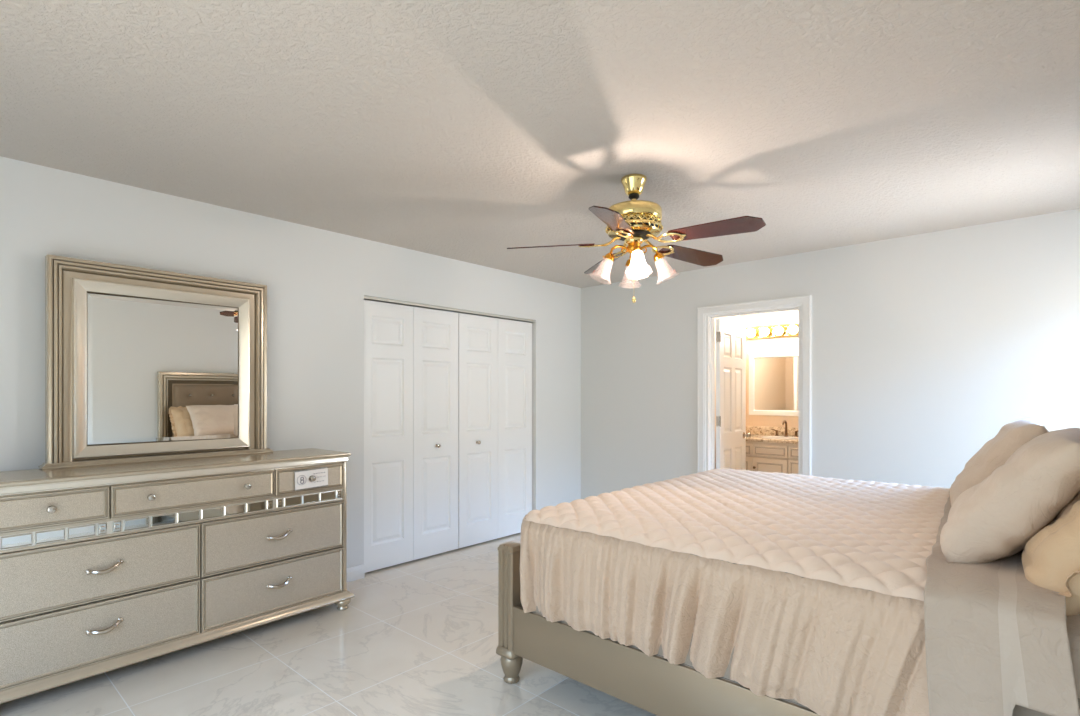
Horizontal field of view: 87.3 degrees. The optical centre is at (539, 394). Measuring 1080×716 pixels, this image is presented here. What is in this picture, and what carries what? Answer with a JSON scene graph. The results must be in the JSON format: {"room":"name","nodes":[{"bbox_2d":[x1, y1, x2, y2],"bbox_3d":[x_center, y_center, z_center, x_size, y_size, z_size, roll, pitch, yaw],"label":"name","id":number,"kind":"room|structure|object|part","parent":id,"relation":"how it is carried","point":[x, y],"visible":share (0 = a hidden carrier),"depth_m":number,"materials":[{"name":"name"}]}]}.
{"room":"bedroom","nodes":[
{"label":"bedroom","id":0,"kind":"room"},
{"bbox_2d":[0,156,580,567],"bbox_3d":[-1.404,0.096,4.021,0.120,2.440,5.350,0,0,42],"label":"wall","id":1,"kind":"structure","parent":0,"point":[317,280],"depth_m":3.69,"materials":[{"name":"white paint"}]},
{"bbox_2d":[347,564,364,581],"bbox_3d":[-1.355,1.268,3.977,0.014,0.095,5.350,0,0,42],"label":"baseboard","id":2,"kind":"structure","parent":1,"relation":"attached to","point":[354,573],"depth_m":4.02,"materials":[{"name":"white paint"}]},
{"bbox_2d":[364,300,457,572],"bbox_3d":[-0.993,0.304,4.447,0.070,1.992,0.909,0,0,42],"label":"door","id":3,"kind":"structure","parent":1,"relation":"in","point":[411,353],"depth_m":4.42,"materials":[{"name":"white paint"}]},
{"bbox_2d":[364,296,534,321],"bbox_3d":[-0.692,-0.709,4.798,0.067,0.020,1.838,0,0,42],"label":"trim","id":4,"kind":"structure","parent":1,"relation":"attached to","point":[365,297],"depth_m":4.65,"materials":[{"name":"white wood"}]},
{"bbox_2d":[458,313,531,547],"bbox_3d":[-0.379,0.304,5.129,0.070,1.992,0.909,0,0,42],"label":"door","id":5,"kind":"structure","parent":1,"relation":"in","point":[495,354],"depth_m":5.07,"materials":[{"name":"white paint"}]},
{"bbox_2d":[0,532,656,715],"bbox_3d":[0.497,1.366,3.390,5.050,0.100,7.360,0,0,42],"label":"floor","id":6,"kind":"structure","parent":0,"point":[418,637],"depth_m":2.72,"materials":[{"name":"tile"}]},
{"bbox_2d":[0,448,354,703],"bbox_3d":[-1.868,0.836,2.997,0.473,0.960,1.698,0,0,41],"label":"dresser","id":7,"kind":"object","parent":6,"relation":"on","point":[104,568],"visible":1,"depth_m":2.72,"materials":[{"name":"beige wood"}]},
{"bbox_3d":[-2.084,0.488,2.415,0.036,0.035,0.033,0,0,41],"label":"knob","id":8,"kind":"part","parent":7,"relation":"part of","materials":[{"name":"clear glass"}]},
{"bbox_3d":[-2.104,0.491,2.430,0.025,0.146,0.413,0,0,41],"label":"drawer","id":9,"kind":"part","parent":7,"relation":"part of","materials":[{"name":"beige wood"}]},
{"bbox_3d":[-1.982,1.072,2.573,0.025,0.272,0.788,0,0,41],"label":"drawer","id":10,"kind":"part","parent":7,"relation":"part of","materials":[{"name":"beige wood"}]},
{"bbox_3d":[-1.982,0.790,2.573,0.025,0.276,0.788,0,0,41],"label":"drawer","id":11,"kind":"part","parent":7,"relation":"part of","materials":[{"name":"beige wood"}]},
{"bbox_3d":[-1.961,1.051,2.556,0.041,0.049,0.138,0,0,41],"label":"pull handle","id":12,"kind":"part","parent":7,"relation":"part of","materials":[{"name":"silver metal"}]},
{"bbox_3d":[-1.961,0.783,2.556,0.041,0.049,0.138,0,0,41],"label":"pull handle","id":13,"kind":"part","parent":7,"relation":"part of","materials":[{"name":"silver metal"}]},
{"bbox_3d":[-1.848,0.488,2.691,0.036,0.035,0.033,0,0,41],"label":"knob","id":14,"kind":"part","parent":7,"relation":"part of","materials":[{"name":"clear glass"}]},
{"bbox_2d":[38,254,273,469],"bbox_3d":[-2.033,-0.159,3.112,0.093,1.030,1.080,0,0,42],"label":"dresser mirror","id":15,"kind":"object","parent":7,"relation":"on","point":[139,362],"visible":1,"depth_m":3.05,"materials":[{"name":"beige mirror"}]},
{"bbox_3d":[-2.039,-0.131,3.117,0.037,0.902,0.842,0,0,42],"label":"frame","id":16,"kind":"part","parent":15,"relation":"part of","materials":[{"name":"beige"}]},
{"bbox_2d":[88,293,237,444],"bbox_3d":[-2.052,-0.131,3.128,0.004,0.782,0.722,0,0,43],"label":"mirror glass","id":17,"kind":"object","parent":15,"relation":"attached to","point":[163,369],"depth_m":3.10,"materials":[{"name":"white"}]},
{"bbox_3d":[-1.871,1.229,3.000,0.464,0.046,1.698,0,0,41],"label":"moulding","id":18,"kind":"part","parent":7,"relation":"part of","materials":[{"name":"beige wood"}]},
{"bbox_3d":[-1.724,0.491,2.875,0.025,0.146,0.744,0,0,41],"label":"drawer","id":19,"kind":"part","parent":7,"relation":"part of","materials":[{"name":"beige wood"}]},
{"bbox_3d":[-1.562,0.488,3.026,0.036,0.035,0.033,0,0,41],"label":"knob","id":20,"kind":"part","parent":7,"relation":"part of","materials":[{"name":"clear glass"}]},
{"bbox_3d":[-1.466,1.072,3.176,0.025,0.272,0.788,0,0,41],"label":"drawer","id":21,"kind":"part","parent":7,"relation":"part of","materials":[{"name":"beige wood"}]},
{"bbox_3d":[-1.466,0.790,3.176,0.025,0.276,0.788,0,0,41],"label":"drawer","id":22,"kind":"part","parent":7,"relation":"part of","materials":[{"name":"beige wood"}]},
{"bbox_3d":[-1.446,1.051,3.157,0.041,0.049,0.138,0,0,41],"label":"pull handle","id":23,"kind":"part","parent":7,"relation":"part of","materials":[{"name":"silver metal"}]},
{"bbox_3d":[-1.446,0.783,3.157,0.041,0.049,0.138,0,0,41],"label":"pull handle","id":24,"kind":"part","parent":7,"relation":"part of","materials":[{"name":"silver metal"}]},
{"bbox_3d":[-1.344,0.491,3.319,0.025,0.146,0.413,0,0,41],"label":"drawer","id":25,"kind":"part","parent":7,"relation":"part of","materials":[{"name":"beige wood"}]},
{"bbox_2d":[295,467,327,490],"bbox_3d":[-1.332,0.490,3.307,0.007,0.112,0.200,0,1,40],"label":"card","id":26,"kind":"object","parent":7,"relation":"attached to","point":[302,482],"visible":1,"depth_m":3.30,"materials":[{"name":"white paper"}]},
{"bbox_3d":[-1.326,0.488,3.301,0.036,0.035,0.033,0,0,41],"label":"knob","id":27,"kind":"part","parent":7,"relation":"part of","materials":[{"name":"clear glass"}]},
{"bbox_2d":[496,541,819,715],"bbox_3d":[1.326,0.526,2.576,2.321,1.580,2.032,0,0,42],"label":"bed","id":28,"kind":"object","parent":6,"relation":"on","point":[654,685],"visible":0.42,"depth_m":2.19,"materials":[{"name":"beige wood"}]},
{"bbox_3d":[-0.133,0.918,2.605,0.098,0.465,0.091,0,0,42],"label":"foot post","id":29,"kind":"part","parent":28,"relation":"part of","materials":[{"name":"beige wood"}]},
{"bbox_3d":[0.675,1.060,1.847,2.160,0.212,0.026,0,0,42],"label":"rail","id":30,"kind":"part","parent":28,"relation":"part of","materials":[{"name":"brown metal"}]},
{"bbox_2d":[533,524,1079,715],"bbox_3d":[1.344,0.795,2.560,2.062,0.442,1.956,0,0,42],"label":"mattress","id":31,"kind":"object","parent":28,"relation":"on","point":[1018,710],"visible":0.04,"depth_m":1.88,"materials":[{"name":"beige fabric"}]},
{"bbox_2d":[520,468,949,715],"bbox_3d":[1.145,0.717,2.740,1.617,0.465,2.096,0,0,42],"label":"comforter","id":32,"kind":"object","parent":31,"relation":"on","point":[818,641],"visible":0.94,"depth_m":1.96,"materials":[{"name":"beige fabric"}]},
{"bbox_2d":[924,491,1079,715],"bbox_3d":[1.743,0.744,2.195,0.453,0.545,2.128,0,0,42],"label":"sheet","id":33,"kind":"object","parent":32,"relation":"on","point":[996,640],"visible":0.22,"depth_m":1.38,"materials":[{"name":"beige fabric"}]},
{"bbox_2d":[950,418,1048,505],"bbox_3d":[2.095,0.319,2.583,0.336,0.409,0.880,0,0,40],"label":"pillow","id":34,"kind":"object","parent":33,"relation":"on","point":[995,452],"visible":0.54,"depth_m":2.31,"materials":[{"name":"beige fabric"}]},
{"bbox_2d":[940,428,1079,562],"bbox_3d":[1.572,0.309,1.843,0.880,0.384,0.342,0,0,-45],"label":"pillow","id":35,"kind":"object","parent":33,"relation":"on","point":[995,518],"visible":0.99,"depth_m":1.56,"materials":[{"name":"beige fabric"}]},
{"bbox_2d":[1066,614,1079,697],"bbox_3d":[1.886,0.714,2.071,0.581,0.365,2.000,0,0,42],"label":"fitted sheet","id":36,"kind":"object","parent":31,"relation":"on","point":[1072,622],"visible":0.02,"depth_m":1.32,"materials":[{"name":"beige fabric"}]},
{"bbox_2d":[1022,492,1079,615],"bbox_3d":[1.628,0.351,1.631,0.335,0.447,0.901,0,0,44],"label":"pillow sham","id":37,"kind":"object","parent":36,"relation":"on","point":[1051,557],"visible":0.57,"depth_m":1.41,"materials":[{"name":"beige fabric"}]},
{"bbox_2d":[746,441,797,473],"bbox_3d":[2.729,0.900,5.721,1.696,0.832,0.603,0,0,42],"label":"vanity cabinet","id":38,"kind":"object","parent":6,"relation":"on","point":[768,457],"visible":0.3,"depth_m":5.71,"materials":[{"name":"beige paint"}]},
{"bbox_3d":[2.058,0.571,5.967,0.356,0.122,0.022,0,0,42],"label":"drawer","id":39,"kind":"part","parent":38,"relation":"part of","materials":[{"name":"beige paint"}]},
{"bbox_3d":[2.058,0.922,5.967,0.356,0.548,0.022,0,0,42],"label":"door","id":40,"kind":"part","parent":38,"relation":"part of","materials":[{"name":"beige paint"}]},
{"bbox_3d":[2.324,0.571,5.728,0.344,0.122,0.022,0,0,42],"label":"drawer","id":41,"kind":"part","parent":38,"relation":"part of","materials":[{"name":"beige paint"}]},
{"bbox_3d":[2.324,0.922,5.728,0.344,0.548,0.022,0,0,42],"label":"door","id":42,"kind":"part","parent":38,"relation":"part of","materials":[{"name":"beige paint"}]},
{"bbox_2d":[746,426,797,443],"bbox_3d":[2.740,0.418,5.723,1.712,0.128,0.588,0,0,42],"label":"countertop","id":43,"kind":"structure","parent":38,"relation":"on","point":[758,433],"depth_m":6.11,"materials":[{"name":"stone"}]},
{"bbox_2d":[762,436,797,438],"bbox_3d":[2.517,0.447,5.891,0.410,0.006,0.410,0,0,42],"label":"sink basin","id":44,"kind":"object","parent":43,"relation":"in","point":[763,437],"depth_m":5.95,"materials":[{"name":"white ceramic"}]},
{"bbox_2d":[771,420,797,436],"bbox_3d":[2.608,0.360,6.029,0.319,0.178,0.131,0,0,42],"label":"faucet","id":45,"kind":"object","parent":43,"relation":"on","point":[784,421],"visible":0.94,"depth_m":6.05,"materials":[{"name":"brown metal"}]},
{"bbox_3d":[2.608,0.360,6.029,0.048,0.178,0.131,0,0,42],"label":"spout","id":46,"kind":"part","parent":45,"relation":"part of","materials":[{"name":"brown metal"}]},
{"bbox_3d":[2.590,0.777,5.488,0.352,0.258,0.022,0,0,42],"label":"drawer","id":47,"kind":"part","parent":38,"relation":"part of","materials":[{"name":"beige paint"}]},
{"bbox_3d":[2.590,0.571,5.488,0.352,0.122,0.022,0,0,42],"label":"drawer","id":48,"kind":"part","parent":38,"relation":"part of","materials":[{"name":"beige paint"}]},
{"bbox_2d":[364,299,525,321],"bbox_3d":[-0.989,0.096,5.066,0.659,2.440,2.038,0,0,42],"label":"wall","id":49,"kind":"structure","parent":0,"point":[364,299],"depth_m":5.49,"materials":[{"name":"white paint"}]},
{"bbox_2d":[0,0,1079,287],"bbox_3d":[0.122,-1.174,2.564,4.340,0.100,5.470,0,0,42],"label":"ceiling","id":50,"kind":"structure","parent":0,"point":[470,131],"depth_m":2.25,"materials":[{"name":"beige paint"}]},
{"bbox_2d":[507,173,765,302],"bbox_3d":[0.528,-0.800,2.913,1.226,0.648,1.270,0,0,42],"label":"ceiling fan","id":51,"kind":"object","parent":50,"relation":"hanging from","point":[633,222],"visible":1,"depth_m":2.83,"materials":[{"name":"brown wood"}]},
{"bbox_3d":[0.056,-0.778,2.965,0.455,0.006,0.136,-2,15,4],"label":"blade","id":52,"kind":"part","parent":51,"relation":"part of","materials":[{"name":"brown wood"}]},
{"bbox_3d":[0.379,-0.778,3.357,0.136,0.006,0.455,-15,2,-14],"label":"blade","id":53,"kind":"part","parent":51,"relation":"part of","materials":[{"name":"brown wood"}]},
{"bbox_3d":[0.330,-0.778,2.536,0.136,0.006,0.455,16,8,20],"label":"blade","id":54,"kind":"part","parent":51,"relation":"part of","materials":[{"name":"brown wood"}]},
{"bbox_3d":[0.391,-0.734,2.936,0.131,0.090,0.064,0,0,19],"label":"light arm","id":55,"kind":"part","parent":51,"relation":"part of","materials":[{"name":"gold metal"}]},
{"bbox_3d":[0.485,-0.734,3.035,0.064,0.090,0.131,0,0,19],"label":"light arm","id":56,"kind":"part","parent":51,"relation":"part of","materials":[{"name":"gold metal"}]},
{"bbox_3d":[0.490,-0.734,2.842,0.064,0.090,0.131,0,0,19],"label":"light arm","id":57,"kind":"part","parent":51,"relation":"part of","materials":[{"name":"gold metal"}]},
{"bbox_3d":[0.584,-0.734,2.929,0.131,0.090,0.064,0,0,-15],"label":"light arm","id":58,"kind":"part","parent":51,"relation":"part of","materials":[{"name":"gold metal"}]},
{"bbox_3d":[0.852,-0.778,3.171,0.455,0.006,0.136,2,-16,-32],"label":"blade","id":59,"kind":"part","parent":51,"relation":"part of","materials":[{"name":"brown wood"}]},
{"bbox_3d":[0.821,-0.778,2.664,0.455,0.006,0.136,3,-13,40],"label":"blade","id":60,"kind":"part","parent":51,"relation":"part of","materials":[{"name":"brown wood"}]},
{"bbox_2d":[715,316,739,468],"bbox_3d":[1.748,0.096,5.979,0.100,2.440,1.540,0,0,42],"label":"wall","id":61,"kind":"structure","parent":0,"point":[733,319],"depth_m":6.04,"materials":[{"name":"beige paint"}]},
{"bbox_2d":[740,310,797,435],"bbox_3d":[3.051,0.096,5.908,2.130,2.440,0.100,0,0,42],"label":"wall","id":62,"kind":"structure","parent":0,"point":[780,344],"depth_m":6.30,"materials":[{"name":"beige paint"}]},
{"bbox_2d":[746,324,797,339],"bbox_3d":[2.652,-0.694,6.101,0.920,0.130,0.144,0,0,42],"label":"vanity light bar","id":63,"kind":"object","parent":62,"relation":"attached to","point":[791,330],"visible":0.64,"depth_m":6.21,"materials":[{"name":"gold metal"}]},
{"bbox_3d":[2.356,-0.694,6.333,0.092,0.092,0.092,0,0,42],"label":"globe bulb","id":64,"kind":"part","parent":63,"relation":"part of","materials":[{"name":"white glass"}]},
{"bbox_3d":[2.468,-0.694,6.232,0.092,0.092,0.092,0,0,42],"label":"globe bulb","id":65,"kind":"part","parent":63,"relation":"part of","materials":[{"name":"white glass"}]},
{"bbox_3d":[2.579,-0.694,6.132,0.092,0.092,0.092,0,0,42],"label":"globe bulb","id":66,"kind":"part","parent":63,"relation":"part of","materials":[{"name":"white glass"}]},
{"bbox_3d":[2.691,-0.694,6.031,0.092,0.092,0.092,0,0,42],"label":"globe bulb","id":67,"kind":"part","parent":63,"relation":"part of","materials":[{"name":"white glass"}]},
{"bbox_2d":[746,426,797,435],"bbox_3d":[2.931,0.402,5.933,1.712,0.095,0.020,0,0,42],"label":"backsplash","id":68,"kind":"structure","parent":62,"relation":"attached to","point":[755,430],"depth_m":6.27,"materials":[{"name":"stone"}]},
{"bbox_2d":[749,351,797,415],"bbox_3d":[2.704,-0.119,6.135,0.888,0.700,0.026,0,0,42],"label":"wall mirror","id":69,"kind":"object","parent":62,"relation":"attached to","point":[773,376],"visible":0.62,"depth_m":6.25,"materials":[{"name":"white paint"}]},
{"bbox_2d":[581,209,1079,498],"bbox_3d":[1.994,0.096,4.639,4.340,2.440,0.120,0,0,42],"label":"wall","id":70,"kind":"structure","parent":0,"point":[924,346],"depth_m":4.12,"materials":[{"name":"white paint"}]},
{"bbox_2d":[716,319,750,469],"bbox_3d":[1.824,0.311,5.394,0.173,1.985,0.755,0,0,37],"label":"door","id":71,"kind":"structure","parent":70,"relation":"in","point":[731,435],"depth_m":5.35,"materials":[{"name":"white paint"}]},
{"bbox_3d":[2.053,0.404,5.612,0.069,0.064,0.064,0,0,37],"label":"knob","id":72,"kind":"part","parent":71,"relation":"part of","materials":[{"name":"silver metal"}]},
{"bbox_2d":[697,295,810,475],"bbox_3d":[1.816,0.301,4.808,0.800,2.030,0.136,0,0,42],"label":"door frame","id":73,"kind":"structure","parent":70,"relation":"attached to","point":[710,319],"depth_m":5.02,"materials":[{"name":"white paint"}]}
]}

